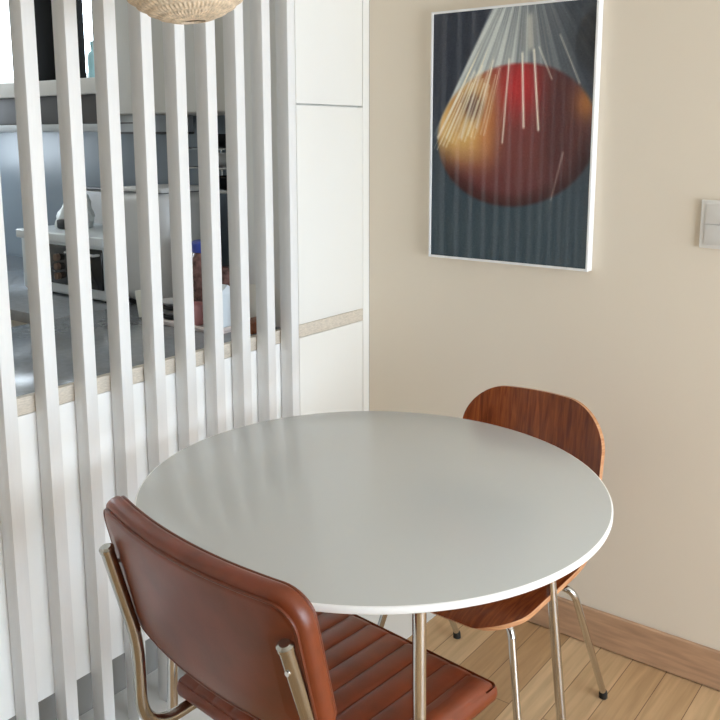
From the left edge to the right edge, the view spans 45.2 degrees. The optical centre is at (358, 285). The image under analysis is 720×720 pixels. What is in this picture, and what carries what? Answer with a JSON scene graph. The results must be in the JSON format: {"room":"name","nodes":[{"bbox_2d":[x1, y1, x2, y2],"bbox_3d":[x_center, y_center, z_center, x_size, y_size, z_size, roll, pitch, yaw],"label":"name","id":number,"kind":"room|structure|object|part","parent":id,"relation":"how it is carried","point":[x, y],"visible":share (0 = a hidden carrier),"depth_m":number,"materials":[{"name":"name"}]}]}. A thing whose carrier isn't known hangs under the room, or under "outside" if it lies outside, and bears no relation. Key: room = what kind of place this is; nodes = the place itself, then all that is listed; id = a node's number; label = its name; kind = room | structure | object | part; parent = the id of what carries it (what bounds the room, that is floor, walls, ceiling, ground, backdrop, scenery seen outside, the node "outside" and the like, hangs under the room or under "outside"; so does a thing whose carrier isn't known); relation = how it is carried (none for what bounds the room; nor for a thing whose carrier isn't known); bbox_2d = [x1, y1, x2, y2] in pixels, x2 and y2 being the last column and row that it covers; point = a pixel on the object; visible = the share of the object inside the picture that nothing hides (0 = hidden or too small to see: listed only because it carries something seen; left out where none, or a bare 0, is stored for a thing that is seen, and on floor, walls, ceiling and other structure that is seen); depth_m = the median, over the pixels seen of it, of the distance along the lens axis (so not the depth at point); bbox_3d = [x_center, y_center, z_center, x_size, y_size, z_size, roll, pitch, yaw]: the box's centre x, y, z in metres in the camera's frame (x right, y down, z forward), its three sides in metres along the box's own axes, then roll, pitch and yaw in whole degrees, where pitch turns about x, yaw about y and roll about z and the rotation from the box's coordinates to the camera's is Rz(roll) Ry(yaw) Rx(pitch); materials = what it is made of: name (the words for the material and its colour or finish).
{"room":"dining room","nodes":[
{"label":"dining room","id":0,"kind":"room"},
{"bbox_2d":[0,343,281,719],"bbox_3d":[-0.673,0.593,2.084,0.140,0.698,1.348,7,12,37],"label":"base cabinet","id":1,"kind":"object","parent":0,"point":[27,423],"depth_m":1.98,"materials":[{"name":"white wood"}]},
{"bbox_2d":[8,638,157,719],"bbox_3d":[-0.712,1.008,2.187,0.040,0.155,1.348,7,12,37],"label":"board","id":2,"kind":"object","parent":1,"relation":"attached to","point":[47,706],"visible":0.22,"depth_m":2.20,"materials":[{"name":"grey"}]},
{"bbox_2d":[0,0,719,650],"bbox_3d":[0.700,-0.138,2.333,6.600,2.360,0.100,7,12,37],"label":"wall","id":3,"kind":"structure","parent":0,"point":[633,338],"depth_m":2.35,"materials":[{"name":"beige paint"}]},
{"bbox_2d":[0,73,87,83],"bbox_3d":[-1.254,-1.151,3.659,1.400,0.590,0.050,7,12,37],"label":"window","id":4,"kind":"structure","parent":3,"relation":"in","point":[2,81],"depth_m":3.93,"materials":[{"name":"white paint"}]},
{"bbox_2d":[0,77,95,98],"bbox_3d":[-1.409,-0.788,3.560,1.606,0.054,0.349,7,12,37],"label":"wall shelf","id":5,"kind":"object","parent":3,"relation":"attached to","point":[46,88],"visible":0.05,"depth_m":3.13,"materials":[{"name":"white paint"}]},
{"bbox_2d":[34,0,85,80],"bbox_3d":[-1.127,-0.952,3.219,0.205,0.382,0.104,7,12,37],"label":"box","id":6,"kind":"object","parent":5,"relation":"on","point":[42,9],"visible":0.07,"depth_m":3.19,"materials":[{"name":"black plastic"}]},
{"bbox_2d":[87,41,94,77],"bbox_3d":[-0.937,-0.798,3.061,0.048,0.132,0.048,7,12,37],"label":"bottle","id":7,"kind":"object","parent":5,"relation":"on","point":[90,58],"visible":0.35,"depth_m":3.04,"materials":[{"name":"teal glass"}]},
{"bbox_2d":[0,94,97,132],"bbox_3d":[-1.376,-0.694,3.554,1.524,0.128,0.344,7,12,37],"label":"range hood","id":8,"kind":"object","parent":3,"relation":"attached to","point":[48,104],"visible":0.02,"depth_m":3.18,"materials":[{"name":"grey metal"}]},
{"bbox_2d":[114,0,224,133],"bbox_3d":[-0.501,-0.957,2.830,0.668,0.909,0.349,7,12,37],"label":"upper cabinet","id":9,"kind":"object","parent":3,"relation":"attached to","point":[121,6],"visible":0.29,"depth_m":2.77,"materials":[{"name":"white wood"}]},
{"bbox_3d":[-0.735,-0.981,2.796,0.330,0.833,0.019,7,12,37],"label":"door","id":10,"kind":"part","parent":9,"relation":"part of","materials":[{"name":"white wood"}]},
{"bbox_3d":[-0.469,-0.947,2.597,0.330,0.833,0.019,7,12,37],"label":"door","id":11,"kind":"part","parent":9,"relation":"part of","materials":[{"name":"white wood"}]},
{"bbox_2d":[188,147,226,193],"bbox_3d":[-0.408,-0.401,2.955,0.368,0.190,0.191,7,12,37],"label":"dish rack","id":12,"kind":"object","parent":3,"relation":"attached to","point":[189,148],"visible":0.08,"depth_m":2.95,"materials":[{"name":"silver metal"}]},
{"bbox_2d":[188,147,225,149],"bbox_3d":[-0.409,-0.465,2.943,0.368,0.008,0.189,7,12,37],"label":"shelf","id":13,"kind":"object","parent":12,"relation":"attached to","point":[189,148],"depth_m":2.95,"materials":[{"name":"silver metal"}]},
{"bbox_2d":[189,166,226,169],"bbox_3d":[-0.409,-0.401,2.954,0.368,0.008,0.189,7,12,37],"label":"shelf","id":14,"kind":"object","parent":12,"relation":"attached to","point":[190,167],"depth_m":2.95,"materials":[{"name":"silver metal"}]},
{"bbox_2d":[218,134,225,146],"bbox_3d":[-0.462,-0.498,2.976,0.120,0.046,0.120,7,12,37],"label":"bowl","id":15,"kind":"object","parent":12,"relation":"on","point":[221,137],"visible":0.31,"depth_m":2.93,"materials":[{"name":"black"}]},
{"bbox_2d":[218,153,226,166],"bbox_3d":[-0.462,-0.434,2.987,0.120,0.046,0.120,7,12,37],"label":"bowl","id":16,"kind":"object","parent":12,"relation":"on","point":[221,156],"visible":0.33,"depth_m":2.94,"materials":[{"name":"white"}]},
{"bbox_2d":[219,175,226,189],"bbox_3d":[-0.462,-0.355,3.001,0.120,0.046,0.120,7,12,37],"label":"bowl","id":17,"kind":"object","parent":12,"relation":"on","point":[222,179],"visible":0.32,"depth_m":2.95,"materials":[{"name":"black"}]},
{"bbox_2d":[219,189,226,193],"bbox_3d":[-0.409,-0.322,2.968,0.368,0.008,0.189,7,12,37],"label":"shelf","id":18,"kind":"object","parent":12,"relation":"attached to","point":[220,191],"depth_m":2.94,"materials":[{"name":"silver metal"}]},
{"bbox_2d":[428,0,603,271],"bbox_3d":[0.419,-0.414,2.418,0.506,0.712,0.029,7,12,37],"label":"framed picture","id":19,"kind":"object","parent":3,"relation":"attached to","point":[515,88],"visible":1,"depth_m":2.39,"materials":[{"name":"white"}]},
{"bbox_2d":[527,596,719,690],"bbox_3d":[1.622,1.099,1.764,4.000,0.106,0.014,7,12,37],"label":"baseboard","id":20,"kind":"structure","parent":3,"relation":"attached to","point":[681,657],"depth_m":2.38,"materials":[{"name":"brown wood"}]},
{"bbox_2d":[699,199,719,248],"bbox_3d":[0.895,-0.147,2.109,0.120,0.120,0.013,7,12,37],"label":"light switch","id":21,"kind":"object","parent":3,"relation":"attached to","point":[709,237],"visible":1,"depth_m":2.12,"materials":[{"name":"white plastic"}]},
{"bbox_2d":[407,615,719,719],"bbox_3d":[-0.760,1.379,0.728,6.700,0.080,4.800,7,12,37],"label":"floor","id":22,"kind":"structure","parent":0,"point":[636,690],"depth_m":2.33,"materials":[{"name":"brown wood"}]},
{"bbox_2d":[11,320,26,326],"bbox_3d":[-1.243,0.437,3.435,2.289,0.850,0.679,7,12,37],"label":"base cabinet","id":23,"kind":"object","parent":22,"relation":"on","point":[13,323],"visible":0.02,"depth_m":2.87,"materials":[{"name":"white"}]},
{"bbox_2d":[6,255,132,323],"bbox_3d":[-1.256,0.002,3.343,2.289,0.037,0.719,7,12,37],"label":"countertop","id":24,"kind":"structure","parent":23,"relation":"on","point":[18,292],"depth_m":2.96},
{"bbox_2d":[16,223,130,302],"bbox_3d":[-0.953,-0.088,3.092,0.508,0.223,0.315,7,12,37],"label":"toaster oven","id":25,"kind":"object","parent":24,"relation":"on","point":[57,242],"visible":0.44,"depth_m":2.98,"materials":[{"name":"white metal"}]},
{"bbox_3d":[-1.044,-0.098,2.988,0.024,0.024,0.018,7,12,37],"label":"knob","id":26,"kind":"part","parent":25,"relation":"part of","materials":[{"name":"brown metal"}]},
{"bbox_3d":[-1.044,-0.065,2.994,0.024,0.024,0.018,7,12,37],"label":"knob","id":27,"kind":"part","parent":25,"relation":"part of","materials":[{"name":"brown metal"}]},
{"bbox_3d":[-1.044,-0.033,3.000,0.024,0.024,0.018,7,12,37],"label":"knob","id":28,"kind":"part","parent":25,"relation":"part of","materials":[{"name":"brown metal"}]},
{"bbox_3d":[-0.948,-0.183,3.083,0.508,0.032,0.297,7,12,37],"label":"plate","id":29,"kind":"part","parent":25,"relation":"part of","materials":[{"name":"white metal"}]},
{"bbox_2d":[54,193,94,228],"bbox_3d":[-1.037,-0.289,3.132,0.163,0.160,0.145,7,12,37],"label":"plastic bag","id":30,"kind":"object","parent":25,"relation":"on","point":[59,222],"visible":0.35,"depth_m":3.11,"materials":[{"name":"white plastic"}]},
{"bbox_2d":[57,219,64,228],"bbox_3d":[-1.047,-0.217,3.077,0.065,0.032,0.027,7,12,37],"label":"print","id":31,"kind":"object","parent":30,"relation":"attached to","point":[60,222],"depth_m":3.07,"materials":[{"name":"black"}]},
{"bbox_3d":[-0.975,-0.064,2.955,0.325,0.137,0.012,7,12,37],"label":"door","id":32,"kind":"part","parent":25,"relation":"part of","materials":[{"name":"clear glass"}]},
{"bbox_3d":[-0.928,-0.105,2.886,0.164,0.010,0.027,7,12,37],"label":"handle","id":33,"kind":"part","parent":25,"relation":"part of","materials":[{"name":"silver metal"}]},
{"bbox_2d":[86,186,124,223],"bbox_3d":[-0.881,-0.195,3.336,0.715,0.351,0.029,7,12,37],"label":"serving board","id":34,"kind":"object","parent":24,"relation":"on","point":[94,193],"visible":0.02,"depth_m":3.42,"materials":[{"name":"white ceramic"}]},
{"bbox_2d":[123,184,200,303],"bbox_3d":[-0.637,-0.134,2.871,0.234,0.389,0.227,7,12,37],"label":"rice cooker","id":35,"kind":"object","parent":24,"relation":"on","point":[130,203],"visible":0.3,"depth_m":2.79,"materials":[{"name":"white plastic"}]},
{"bbox_3d":[-0.638,-0.317,2.839,0.210,0.019,0.203,7,12,37],"label":"lid","id":36,"kind":"part","parent":35,"relation":"part of","materials":[{"name":"white plastic"}]},
{"bbox_2d":[79,612,435,719],"bbox_3d":[-0.828,1.180,1.637,0.464,0.003,3.200,7,12,37],"label":"floor strip","id":37,"kind":"object","parent":22,"relation":"on","point":[399,624],"depth_m":2.27,"materials":[{"name":"white tile"}]},
{"bbox_2d":[0,0,299,719],"bbox_3d":[-0.585,-0.068,1.929,0.044,2.356,1.304,7,12,37],"label":"screen","id":38,"kind":"object","parent":37,"relation":"on","point":[21,12],"visible":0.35,"depth_m":2.01,"materials":[{"name":"white paint"}]},
{"bbox_2d":[99,496,497,719],"bbox_3d":[-0.100,0.763,1.592,0.523,0.836,0.614,7,12,37],"label":"leather chair","id":39,"kind":"object","parent":22,"relation":"on","point":[248,644],"visible":0.91,"depth_m":1.36,"materials":[{"name":"brown leather"}]},
{"bbox_3d":[-0.251,0.514,1.362,0.518,0.267,0.121,9,13,43],"label":"backrest","id":40,"kind":"part","parent":39,"relation":"part of","materials":[{"name":"brown leather"}]},
{"bbox_3d":[-0.043,0.764,1.654,0.478,0.054,0.413,9,13,41],"label":"seat","id":41,"kind":"part","parent":39,"relation":"part of","materials":[{"name":"brown leather"}]},
{"bbox_2d":[243,0,368,414],"bbox_3d":[-0.167,-0.196,2.674,0.201,2.355,0.400,7,12,37],"label":"tall cabinet","id":42,"kind":"object","parent":22,"relation":"on","point":[332,36],"visible":0.45,"depth_m":2.60,"materials":[{"name":"white wood"}]},
{"bbox_3d":[-0.092,-0.939,2.498,0.021,0.816,0.310,7,12,37],"label":"door","id":43,"kind":"part","parent":42,"relation":"part of","materials":[{"name":"white wood"}]},
{"bbox_3d":[-0.091,-0.218,2.623,0.021,0.636,0.312,7,12,37],"label":"door","id":44,"kind":"part","parent":42,"relation":"part of","materials":[{"name":"white wood"}]},
{"bbox_3d":[-0.090,0.553,2.756,0.021,0.850,0.311,7,12,37],"label":"panel","id":45,"kind":"part","parent":42,"relation":"part of","materials":[{"name":"white wood"}]},
{"bbox_2d":[134,411,612,719],"bbox_3d":[0.029,0.770,1.836,0.949,0.740,0.949,7,12,37],"label":"dining table","id":46,"kind":"object","parent":22,"relation":"on","point":[360,512],"visible":0.8,"depth_m":1.66,"materials":[{"name":"grey laminate"}]},
{"bbox_3d":[-0.382,0.786,1.768,0.050,0.719,0.022,-10,14,-44],"label":"leg","id":47,"kind":"part","parent":46,"relation":"part of","materials":[{"name":"silver metal"}]},
{"bbox_3d":[0.098,0.849,1.401,0.022,0.719,0.049,-2,10,-11],"label":"leg","id":48,"kind":"part","parent":46,"relation":"part of","materials":[{"name":"silver metal"}]},
{"bbox_3d":[0.437,0.756,1.934,0.096,0.721,0.022,2,10,12],"label":"leg","id":49,"kind":"part","parent":46,"relation":"part of","materials":[{"name":"silver metal"}]},
{"bbox_2d":[377,386,607,719],"bbox_3d":[0.294,0.692,2.124,0.534,0.799,0.548,7,12,37],"label":"chair","id":50,"kind":"object","parent":22,"relation":"on","point":[563,422],"visible":0.38,"depth_m":2.13,"materials":[{"name":"brown wood"}]},
{"bbox_3d":[0.070,0.882,2.132,0.198,0.401,0.019,6,11,31],"label":"leg","id":51,"kind":"part","parent":50,"relation":"part of","materials":[{"name":"silver metal"}]},
{"bbox_3d":[0.218,0.842,2.365,0.104,0.404,0.284,2,10,11],"label":"leg","id":52,"kind":"part","parent":50,"relation":"part of","materials":[{"name":"silver metal"}]},
{"bbox_3d":[0.327,0.922,1.894,0.030,0.400,0.157,-5,11,-28],"label":"leg","id":53,"kind":"part","parent":50,"relation":"part of","materials":[{"name":"silver metal"}]},
{"bbox_3d":[0.520,0.877,2.158,0.130,0.404,0.248,7,12,37],"label":"leg","id":54,"kind":"part","parent":50,"relation":"part of","materials":[{"name":"silver metal"}]},
{"bbox_3d":[-0.920,0.636,2.283,0.478,0.850,1.348,7,12,37],"label":"base cabinet","id":55,"kind":"object","parent":22,"relation":"on","visible":0},
{"bbox_2d":[11,304,280,415],"bbox_3d":[-0.880,0.203,2.176,0.660,0.038,1.348,7,12,37],"label":"countertop","id":56,"kind":"structure","parent":55,"relation":"on","point":[21,335],"depth_m":2.23,"materials":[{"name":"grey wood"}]},
{"bbox_2d":[135,290,141,316],"bbox_3d":[-0.654,0.053,2.672,0.043,0.086,0.060,7,12,37],"label":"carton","id":57,"kind":"object","parent":56,"relation":"on","point":[138,292],"visible":0.31,"depth_m":2.65,"materials":[{"name":"white cardboard"}]},
{"bbox_2d":[163,318,230,333],"bbox_3d":[-0.471,0.104,2.584,0.330,0.017,0.190,7,12,37],"label":"tray","id":58,"kind":"object","parent":56,"relation":"on","point":[167,322],"visible":0.08,"depth_m":2.46,"materials":[{"name":"beige"}]},
{"bbox_2d":[163,313,173,319],"bbox_3d":[-0.557,0.093,2.623,0.104,0.013,0.104,7,12,37],"label":"saucer","id":59,"kind":"object","parent":58,"relation":"on","point":[169,317],"visible":0.28,"depth_m":2.61,"materials":[{"name":"black"}]},
{"bbox_2d":[163,309,172,314],"bbox_3d":[-0.557,0.080,2.621,0.104,0.013,0.104,7,12,37],"label":"saucer","id":60,"kind":"object","parent":59,"relation":"on","point":[167,312],"visible":0.27,"depth_m":2.62,"materials":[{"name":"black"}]},
{"bbox_2d":[163,304,172,310],"bbox_3d":[-0.557,0.066,2.618,0.104,0.013,0.104,7,12,37],"label":"saucer","id":61,"kind":"object","parent":60,"relation":"on","point":[170,308],"visible":0.21,"depth_m":2.61,"materials":[{"name":"black"}]},
{"bbox_2d":[162,297,172,305],"bbox_3d":[-0.557,0.052,2.616,0.104,0.013,0.104,7,12,37],"label":"saucer","id":62,"kind":"object","parent":61,"relation":"on","point":[166,301],"visible":0.34,"depth_m":2.63,"materials":[{"name":"white ceramic"}]},
{"bbox_2d":[194,301,202,325],"bbox_3d":[-0.478,0.085,2.528,0.068,0.062,0.077,-3,10,-15],"label":"cup","id":63,"kind":"object","parent":58,"relation":"on","point":[198,306],"visible":0.36,"depth_m":2.51,"materials":[{"name":"pink ceramic"}]},
{"bbox_2d":[192,239,221,301],"bbox_3d":[-0.459,-0.017,2.609,0.092,0.236,0.092,7,12,37],"label":"jar","id":64,"kind":"object","parent":58,"relation":"on","point":[196,244],"visible":0.25,"depth_m":2.57,"materials":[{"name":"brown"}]},
{"bbox_3d":[-0.459,-0.118,2.591,0.086,0.032,0.086,7,12,37],"label":"lid","id":65,"kind":"part","parent":64,"relation":"part of","materials":[{"name":"blue plastic"}]},
{"bbox_2d":[222,265,229,285],"bbox_3d":[-0.383,0.025,2.567,0.068,0.167,0.068,7,12,37],"label":"jar","id":66,"kind":"object","parent":58,"relation":"on","point":[225,268],"visible":0.2,"depth_m":2.53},
{"bbox_2d":[222,284,230,327],"bbox_3d":[-0.393,0.060,2.472,0.055,0.130,0.070,7,12,37],"label":"carton","id":67,"kind":"object","parent":58,"relation":"on","point":[225,288],"visible":0.26,"depth_m":2.45,"materials":[{"name":"white cardboard"}]},
{"bbox_2d":[249,284,255,317],"bbox_3d":[-0.293,0.059,2.533,0.090,0.118,0.025,7,12,37],"label":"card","id":68,"kind":"object","parent":56,"relation":"on","point":[252,287],"visible":0.2,"depth_m":2.54,"materials":[{"name":"white paper"}]},
{"bbox_2d":[250,317,256,333],"bbox_3d":[-0.297,0.114,2.471,0.054,0.034,0.080,7,12,37],"label":"wooden block","id":69,"kind":"object","parent":56,"relation":"on","point":[253,325],"visible":0.22,"depth_m":2.43,"materials":[{"name":"brown wood"}]},
{"bbox_3d":[-0.763,-1.025,0.312,6.700,0.080,4.800,7,12,37],"label":"ceiling","id":70,"kind":"structure","parent":0,"visible":0},
{"bbox_2d":[127,0,242,24],"bbox_3d":[-0.324,-0.837,1.545,0.301,0.711,0.301,10,14,44],"label":"pendant lamp","id":71,"kind":"object","parent":70,"relation":"hanging from","point":[182,12],"visible":1,"depth_m":1.55,"materials":[{"name":"wicker"}]}
]}

